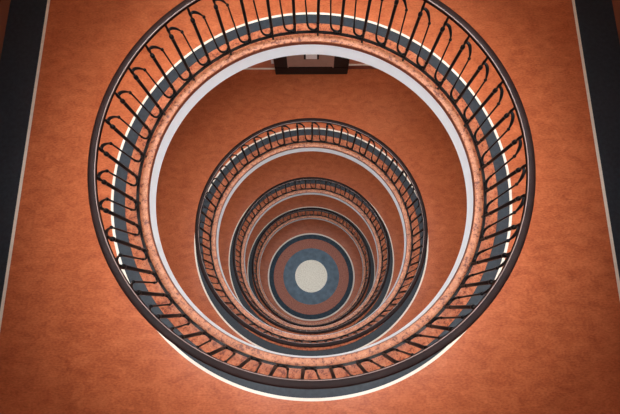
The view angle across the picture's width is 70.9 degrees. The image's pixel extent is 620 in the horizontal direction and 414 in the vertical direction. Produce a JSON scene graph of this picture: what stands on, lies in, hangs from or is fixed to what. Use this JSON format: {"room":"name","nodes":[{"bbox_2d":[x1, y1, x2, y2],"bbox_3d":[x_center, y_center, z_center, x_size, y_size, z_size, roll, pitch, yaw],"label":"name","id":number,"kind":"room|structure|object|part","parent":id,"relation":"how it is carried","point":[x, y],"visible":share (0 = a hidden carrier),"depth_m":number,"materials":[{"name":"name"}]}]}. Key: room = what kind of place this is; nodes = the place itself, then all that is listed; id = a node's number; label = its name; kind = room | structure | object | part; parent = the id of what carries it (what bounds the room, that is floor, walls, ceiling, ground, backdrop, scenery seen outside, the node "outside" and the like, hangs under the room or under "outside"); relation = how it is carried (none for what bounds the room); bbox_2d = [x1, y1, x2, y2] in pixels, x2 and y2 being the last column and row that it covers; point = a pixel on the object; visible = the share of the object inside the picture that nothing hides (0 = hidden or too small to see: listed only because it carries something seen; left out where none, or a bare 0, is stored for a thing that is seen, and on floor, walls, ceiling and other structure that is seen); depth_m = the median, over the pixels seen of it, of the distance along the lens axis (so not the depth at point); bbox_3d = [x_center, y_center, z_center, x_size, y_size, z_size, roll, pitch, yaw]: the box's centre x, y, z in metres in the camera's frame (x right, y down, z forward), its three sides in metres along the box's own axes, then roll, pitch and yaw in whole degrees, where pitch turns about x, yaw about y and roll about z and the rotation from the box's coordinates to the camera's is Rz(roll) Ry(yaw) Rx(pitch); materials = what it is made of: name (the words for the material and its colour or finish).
{"room":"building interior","nodes":[
{"label":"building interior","id":0,"kind":"room"},
{"bbox_2d":[0,0,10,57],"bbox_3d":[-3.526,0.734,7.750,0.262,19.199,7.370,0,77,0],"label":"wall","id":1,"kind":"structure","parent":0,"point":[4,4],"depth_m":4.84,"materials":[{"name":"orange paint"}]},
{"bbox_2d":[248,59,364,67],"bbox_3d":[0.011,-2.742,8.543,6.860,19.199,0.262,0,77,0],"label":"wall","id":2,"kind":"structure","parent":0,"point":[266,64],"depth_m":8.20,"materials":[{"name":"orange paint"}]},
{"bbox_2d":[244,68,274,69],"bbox_3d":[-2.037,-2.647,8.331,2.763,0.030,0.030,0,77,0],"label":"trim","id":3,"kind":"structure","parent":2,"relation":"attached to","point":[246,68],"depth_m":8.34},
{"bbox_2d":[273,54,348,74],"bbox_3d":[0.025,-2.884,7.087,1.367,2.550,0.140,0,77,0],"label":"door","id":4,"kind":"structure","parent":2,"relation":"in","point":[307,63],"depth_m":8.01,"materials":[{"name":"brown wood"}]},
{"bbox_3d":[0.008,-2.887,7.121,0.840,2.015,0.120,0,77,0],"label":"panel","id":5,"kind":"part","parent":4,"relation":"part of","materials":[{"name":"brown wood"}]},
{"bbox_3d":[0.025,-2.688,7.701,0.200,0.235,0.015,0,77,0],"label":"plate","id":6,"kind":"part","parent":4,"relation":"part of","materials":[{"name":"white"}]},
{"bbox_2d":[348,64,376,68],"bbox_3d":[2.076,-2.674,8.262,2.730,0.155,0.035,0,77,0],"label":"baseboard","id":7,"kind":"structure","parent":2,"relation":"attached to","point":[351,66],"depth_m":8.24,"materials":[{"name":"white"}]},
{"bbox_2d":[0,0,619,413],"bbox_3d":[0.014,-0.019,4.539,6.860,0.276,6.870,0,77,0],"label":"floor","id":8,"kind":"structure","parent":0,"point":[72,341],"depth_m":4.39,"materials":[{"name":"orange stone"}]},
{"bbox_2d":[87,0,535,388],"bbox_3d":[0.011,-0.327,3.939,3.547,1.031,3.547,-8,77,-2],"label":"balustrade","id":9,"kind":"object","parent":8,"relation":"on","point":[522,228],"visible":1,"depth_m":3.71,"materials":[{"name":"black metal"}]},
{"bbox_3d":[-1.739,-0.269,3.975,0.042,0.774,0.255,1,77,0],"label":"scroll rod","id":10,"kind":"part","parent":9,"relation":"part of","materials":[{"name":"black metal"}]},
{"bbox_3d":[-1.715,-0.026,3.919,0.042,0.774,0.255,-7,77,-1],"label":"scroll rod","id":11,"kind":"part","parent":9,"relation":"part of","materials":[{"name":"black metal"}]},
{"bbox_3d":[-1.728,-0.512,4.031,0.042,0.774,0.255,9,77,2],"label":"scroll rod","id":12,"kind":"part","parent":9,"relation":"part of","materials":[{"name":"black metal"}]},
{"bbox_3d":[-1.655,0.210,3.864,0.042,0.774,0.255,-15,77,-3],"label":"scroll rod","id":13,"kind":"part","parent":9,"relation":"part of","materials":[{"name":"black metal"}]},
{"bbox_3d":[-1.682,-0.751,4.086,0.042,0.774,0.255,17,78,4],"label":"scroll rod","id":14,"kind":"part","parent":9,"relation":"part of","materials":[{"name":"black metal"}]},
{"bbox_3d":[-1.561,0.436,3.812,0.042,0.774,0.255,-23,78,-5],"label":"scroll rod","id":15,"kind":"part","parent":9,"relation":"part of","materials":[{"name":"black metal"}]},
{"bbox_3d":[-1.601,-0.982,4.139,0.042,0.774,0.255,25,78,6],"label":"scroll rod","id":16,"kind":"part","parent":9,"relation":"part of","materials":[{"name":"black metal"}]},
{"bbox_3d":[-1.435,0.646,3.763,0.042,0.774,0.255,-31,79,-7],"label":"scroll rod","id":17,"kind":"part","parent":9,"relation":"part of","materials":[{"name":"black metal"}]},
{"bbox_3d":[-1.488,-1.199,4.189,0.042,0.774,0.255,33,79,7],"label":"scroll rod","id":18,"kind":"part","parent":9,"relation":"part of","materials":[{"name":"black metal"}]},
{"bbox_3d":[-1.280,0.837,3.718,0.042,0.774,0.255,-39,80,-8],"label":"scroll rod","id":19,"kind":"part","parent":9,"relation":"part of","materials":[{"name":"black metal"}]},
{"bbox_3d":[-1.344,-1.398,4.235,0.042,0.774,0.255,42,80,9],"label":"scroll rod","id":20,"kind":"part","parent":9,"relation":"part of","materials":[{"name":"black metal"}]},
{"bbox_3d":[-1.098,1.004,3.679,0.255,0.774,0.042,42,80,9],"label":"scroll rod","id":21,"kind":"part","parent":9,"relation":"part of","materials":[{"name":"black metal"}]},
{"bbox_3d":[-1.172,-1.575,4.275,0.255,0.774,0.042,-39,80,-8],"label":"scroll rod","id":22,"kind":"part","parent":9,"relation":"part of","materials":[{"name":"black metal"}]},
{"bbox_3d":[-0.894,1.144,3.646,0.255,0.774,0.042,33,79,7],"label":"scroll rod","id":23,"kind":"part","parent":9,"relation":"part of","materials":[{"name":"black metal"}]},
{"bbox_3d":[-0.976,-1.726,4.309,0.255,0.774,0.042,-31,79,-7],"label":"scroll rod","id":24,"kind":"part","parent":9,"relation":"part of","materials":[{"name":"black metal"}]},
{"bbox_3d":[-0.671,1.255,3.620,0.255,0.774,0.042,25,78,6],"label":"scroll rod","id":25,"kind":"part","parent":9,"relation":"part of","materials":[{"name":"black metal"}]},
{"bbox_3d":[-0.760,-1.849,4.337,0.255,0.774,0.042,-23,78,-5],"label":"scroll rod","id":26,"kind":"part","parent":9,"relation":"part of","materials":[{"name":"black metal"}]},
{"bbox_3d":[-0.435,1.333,3.601,0.255,0.774,0.042,17,78,4],"label":"scroll rod","id":27,"kind":"part","parent":9,"relation":"part of","materials":[{"name":"black metal"}]},
{"bbox_3d":[-0.529,-1.940,4.358,0.255,0.774,0.042,-15,77,-3],"label":"scroll rod","id":28,"kind":"part","parent":9,"relation":"part of","materials":[{"name":"black metal"}]},
{"bbox_3d":[-0.189,1.378,3.590,0.255,0.774,0.042,9,77,2],"label":"scroll rod","id":29,"kind":"part","parent":9,"relation":"part of","materials":[{"name":"black metal"}]},
{"bbox_3d":[-0.286,-1.999,4.371,0.255,0.774,0.042,-7,77,-1],"label":"scroll rod","id":30,"kind":"part","parent":9,"relation":"part of","materials":[{"name":"black metal"}]},
{"bbox_3d":[-0.037,-2.023,4.375,0.255,0.774,0.042,1,77,0],"label":"scroll rod","id":31,"kind":"part","parent":9,"relation":"part of","materials":[{"name":"black metal"}]},
{"bbox_3d":[0.013,-0.224,4.386,3.510,0.023,3.510,0,77,0],"label":"rail","id":32,"kind":"part","parent":9,"relation":"part of","materials":[{"name":"black metal"}]},
{"bbox_3d":[0.060,1.389,3.587,0.255,0.774,0.042,1,77,0],"label":"scroll rod","id":33,"kind":"part","parent":9,"relation":"part of","materials":[{"name":"black metal"}]},
{"bbox_3d":[0.212,-2.013,4.372,0.255,0.774,0.042,9,77,2],"label":"scroll rod","id":34,"kind":"part","parent":9,"relation":"part of","materials":[{"name":"black metal"}]},
{"bbox_3d":[0.309,1.364,3.592,0.255,0.774,0.042,-7,77,-1],"label":"scroll rod","id":35,"kind":"part","parent":9,"relation":"part of","materials":[{"name":"black metal"}]},
{"bbox_3d":[0.458,-1.968,4.361,0.255,0.774,0.042,17,78,4],"label":"scroll rod","id":36,"kind":"part","parent":9,"relation":"part of","materials":[{"name":"black metal"}]},
{"bbox_3d":[0.552,1.306,3.605,0.255,0.774,0.042,-15,77,-3],"label":"scroll rod","id":37,"kind":"part","parent":9,"relation":"part of","materials":[{"name":"black metal"}]},
{"bbox_3d":[0.694,-1.889,4.343,0.255,0.774,0.042,25,78,6],"label":"scroll rod","id":38,"kind":"part","parent":9,"relation":"part of","materials":[{"name":"black metal"}]},
{"bbox_3d":[0.783,1.214,3.625,0.255,0.774,0.042,-23,78,-5],"label":"scroll rod","id":39,"kind":"part","parent":9,"relation":"part of","materials":[{"name":"black metal"}]},
{"bbox_3d":[0.917,-1.779,4.316,0.255,0.774,0.042,33,79,7],"label":"scroll rod","id":40,"kind":"part","parent":9,"relation":"part of","materials":[{"name":"black metal"}]},
{"bbox_3d":[1.121,-1.639,4.283,0.255,0.774,0.042,42,80,9],"label":"scroll rod","id":41,"kind":"part","parent":9,"relation":"part of","materials":[{"name":"black metal"}]},
{"bbox_3d":[0.999,1.091,3.653,0.255,0.774,0.042,-31,79,-7],"label":"scroll rod","id":42,"kind":"part","parent":9,"relation":"part of","materials":[{"name":"black metal"}]},
{"bbox_3d":[1.303,-1.471,4.244,0.042,0.774,0.255,-39,80,-8],"label":"scroll rod","id":43,"kind":"part","parent":9,"relation":"part of","materials":[{"name":"black metal"}]},
{"bbox_3d":[1.195,0.940,3.688,0.255,0.774,0.042,-39,80,-8],"label":"scroll rod","id":44,"kind":"part","parent":9,"relation":"part of","materials":[{"name":"black metal"}]},
{"bbox_3d":[1.458,-1.281,4.200,0.042,0.774,0.255,-31,79,-7],"label":"scroll rod","id":45,"kind":"part","parent":9,"relation":"part of","materials":[{"name":"black metal"}]},
{"bbox_3d":[1.367,0.763,3.728,0.042,0.774,0.255,42,80,9],"label":"scroll rod","id":46,"kind":"part","parent":9,"relation":"part of","materials":[{"name":"black metal"}]},
{"bbox_3d":[1.584,-1.070,4.151,0.042,0.774,0.255,-23,78,-5],"label":"scroll rod","id":47,"kind":"part","parent":9,"relation":"part of","materials":[{"name":"black metal"}]},
{"bbox_3d":[1.511,0.564,3.774,0.042,0.774,0.255,33,79,7],"label":"scroll rod","id":48,"kind":"part","parent":9,"relation":"part of","materials":[{"name":"black metal"}]},
{"bbox_3d":[1.678,-0.845,4.098,0.042,0.774,0.255,-15,77,-3],"label":"scroll rod","id":49,"kind":"part","parent":9,"relation":"part of","materials":[{"name":"black metal"}]},
{"bbox_3d":[1.625,0.347,3.823,0.042,0.774,0.255,25,78,6],"label":"scroll rod","id":50,"kind":"part","parent":9,"relation":"part of","materials":[{"name":"black metal"}]},
{"bbox_3d":[1.738,-0.608,4.044,0.042,0.774,0.255,-7,77,-1],"label":"scroll rod","id":51,"kind":"part","parent":9,"relation":"part of","materials":[{"name":"black metal"}]},
{"bbox_3d":[1.705,0.117,3.876,0.042,0.774,0.255,17,78,4],"label":"scroll rod","id":52,"kind":"part","parent":9,"relation":"part of","materials":[{"name":"black metal"}]},
{"bbox_3d":[1.762,-0.366,3.988,0.042,0.774,0.255,1,77,0],"label":"scroll rod","id":53,"kind":"part","parent":9,"relation":"part of","materials":[{"name":"black metal"}]},
{"bbox_3d":[1.752,-0.123,3.932,0.042,0.774,0.255,9,77,2],"label":"scroll rod","id":54,"kind":"part","parent":9,"relation":"part of","materials":[{"name":"black metal"}]},
{"bbox_2d":[218,151,403,335],"bbox_3d":[0.031,1.438,10.847,6.860,0.276,6.870,0,77,0],"label":"floor","id":55,"kind":"structure","parent":0,"point":[348,172],"depth_m":11.07,"materials":[{"name":"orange stone"}]},
{"bbox_2d":[232,177,389,333],"bbox_3d":[0.029,1.130,10.247,3.547,1.031,3.547,-7,77,-1],"label":"balustrade","id":56,"kind":"object","parent":55,"relation":"on","point":[326,180],"visible":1,"depth_m":10.07,"materials":[{"name":"black metal"}]},
{"bbox_2d":[156,69,466,355],"bbox_3d":[0.022,0.709,7.693,6.860,0.276,6.870,0,77,0],"label":"floor","id":57,"kind":"structure","parent":0,"point":[373,101],"depth_m":7.92,"materials":[{"name":"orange stone"}]},
{"bbox_2d":[195,118,427,347],"bbox_3d":[0.020,0.402,7.093,3.547,1.031,3.547,14,77,3],"label":"balustrade","id":58,"kind":"object","parent":57,"relation":"on","point":[300,121],"visible":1,"depth_m":6.94,"materials":[{"name":"black metal"}]},
{"bbox_3d":[-0.803,-1.095,7.485,0.255,0.774,0.042,-24,78,-5],"label":"scroll rod","id":59,"kind":"part","parent":58,"relation":"part of","materials":[{"name":"black metal"}]},
{"bbox_3d":[-0.574,-1.194,7.508,0.255,0.774,0.042,-16,77,-4],"label":"scroll rod","id":60,"kind":"part","parent":58,"relation":"part of","materials":[{"name":"black metal"}]},
{"bbox_3d":[-0.334,-1.260,7.522,0.255,0.774,0.042,-8,77,-2],"label":"scroll rod","id":61,"kind":"part","parent":58,"relation":"part of","materials":[{"name":"black metal"}]},
{"bbox_3d":[0.164,-1.290,7.528,0.255,0.774,0.042,7,77,2],"label":"scroll rod","id":62,"kind":"part","parent":58,"relation":"part of","materials":[{"name":"black metal"}]},
{"bbox_3d":[0.411,-1.253,7.519,0.255,0.774,0.042,15,78,4],"label":"scroll rod","id":63,"kind":"part","parent":58,"relation":"part of","materials":[{"name":"black metal"}]},
{"bbox_3d":[0.650,-1.182,7.502,0.255,0.774,0.042,24,78,5],"label":"scroll rod","id":64,"kind":"part","parent":58,"relation":"part of","materials":[{"name":"black metal"}]},
{"bbox_3d":[1.272,-0.783,7.408,0.042,0.774,0.255,-41,80,-8],"label":"scroll rod","id":65,"kind":"part","parent":58,"relation":"part of","materials":[{"name":"black metal"}]},
{"bbox_3d":[1.434,-0.598,7.364,0.042,0.774,0.255,-33,79,-7],"label":"scroll rod","id":66,"kind":"part","parent":58,"relation":"part of","materials":[{"name":"black metal"}]},
{"bbox_2d":[260,219,362,322],"bbox_3d":[0.049,2.876,17.072,6.860,0.050,6.870,0,77,0],"label":"floor","id":67,"kind":"structure","parent":0,"point":[311,270],"depth_m":17.13,"materials":[{"name":"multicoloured stone"}]},
{"bbox_2d":[245,195,377,324],"bbox_3d":[0.040,2.166,14.001,6.860,0.276,6.870,0,77,0],"label":"floor","id":68,"kind":"structure","parent":0,"point":[302,201],"depth_m":14.21,"materials":[{"name":"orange stone"}]},
{"bbox_2d":[252,208,370,326],"bbox_3d":[0.038,1.858,13.401,3.547,1.031,3.547,-24,78,-5],"label":"balustrade","id":69,"kind":"object","parent":68,"relation":"on","point":[268,306],"visible":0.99,"depth_m":13.19,"materials":[{"name":"black metal"}]},
{"bbox_2d":[612,0,619,42],"bbox_3d":[3.572,0.708,7.736,0.262,19.199,7.370,0,77,0],"label":"wall","id":70,"kind":"structure","parent":0,"point":[616,3],"depth_m":4.85,"materials":[{"name":"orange paint"}]}
]}

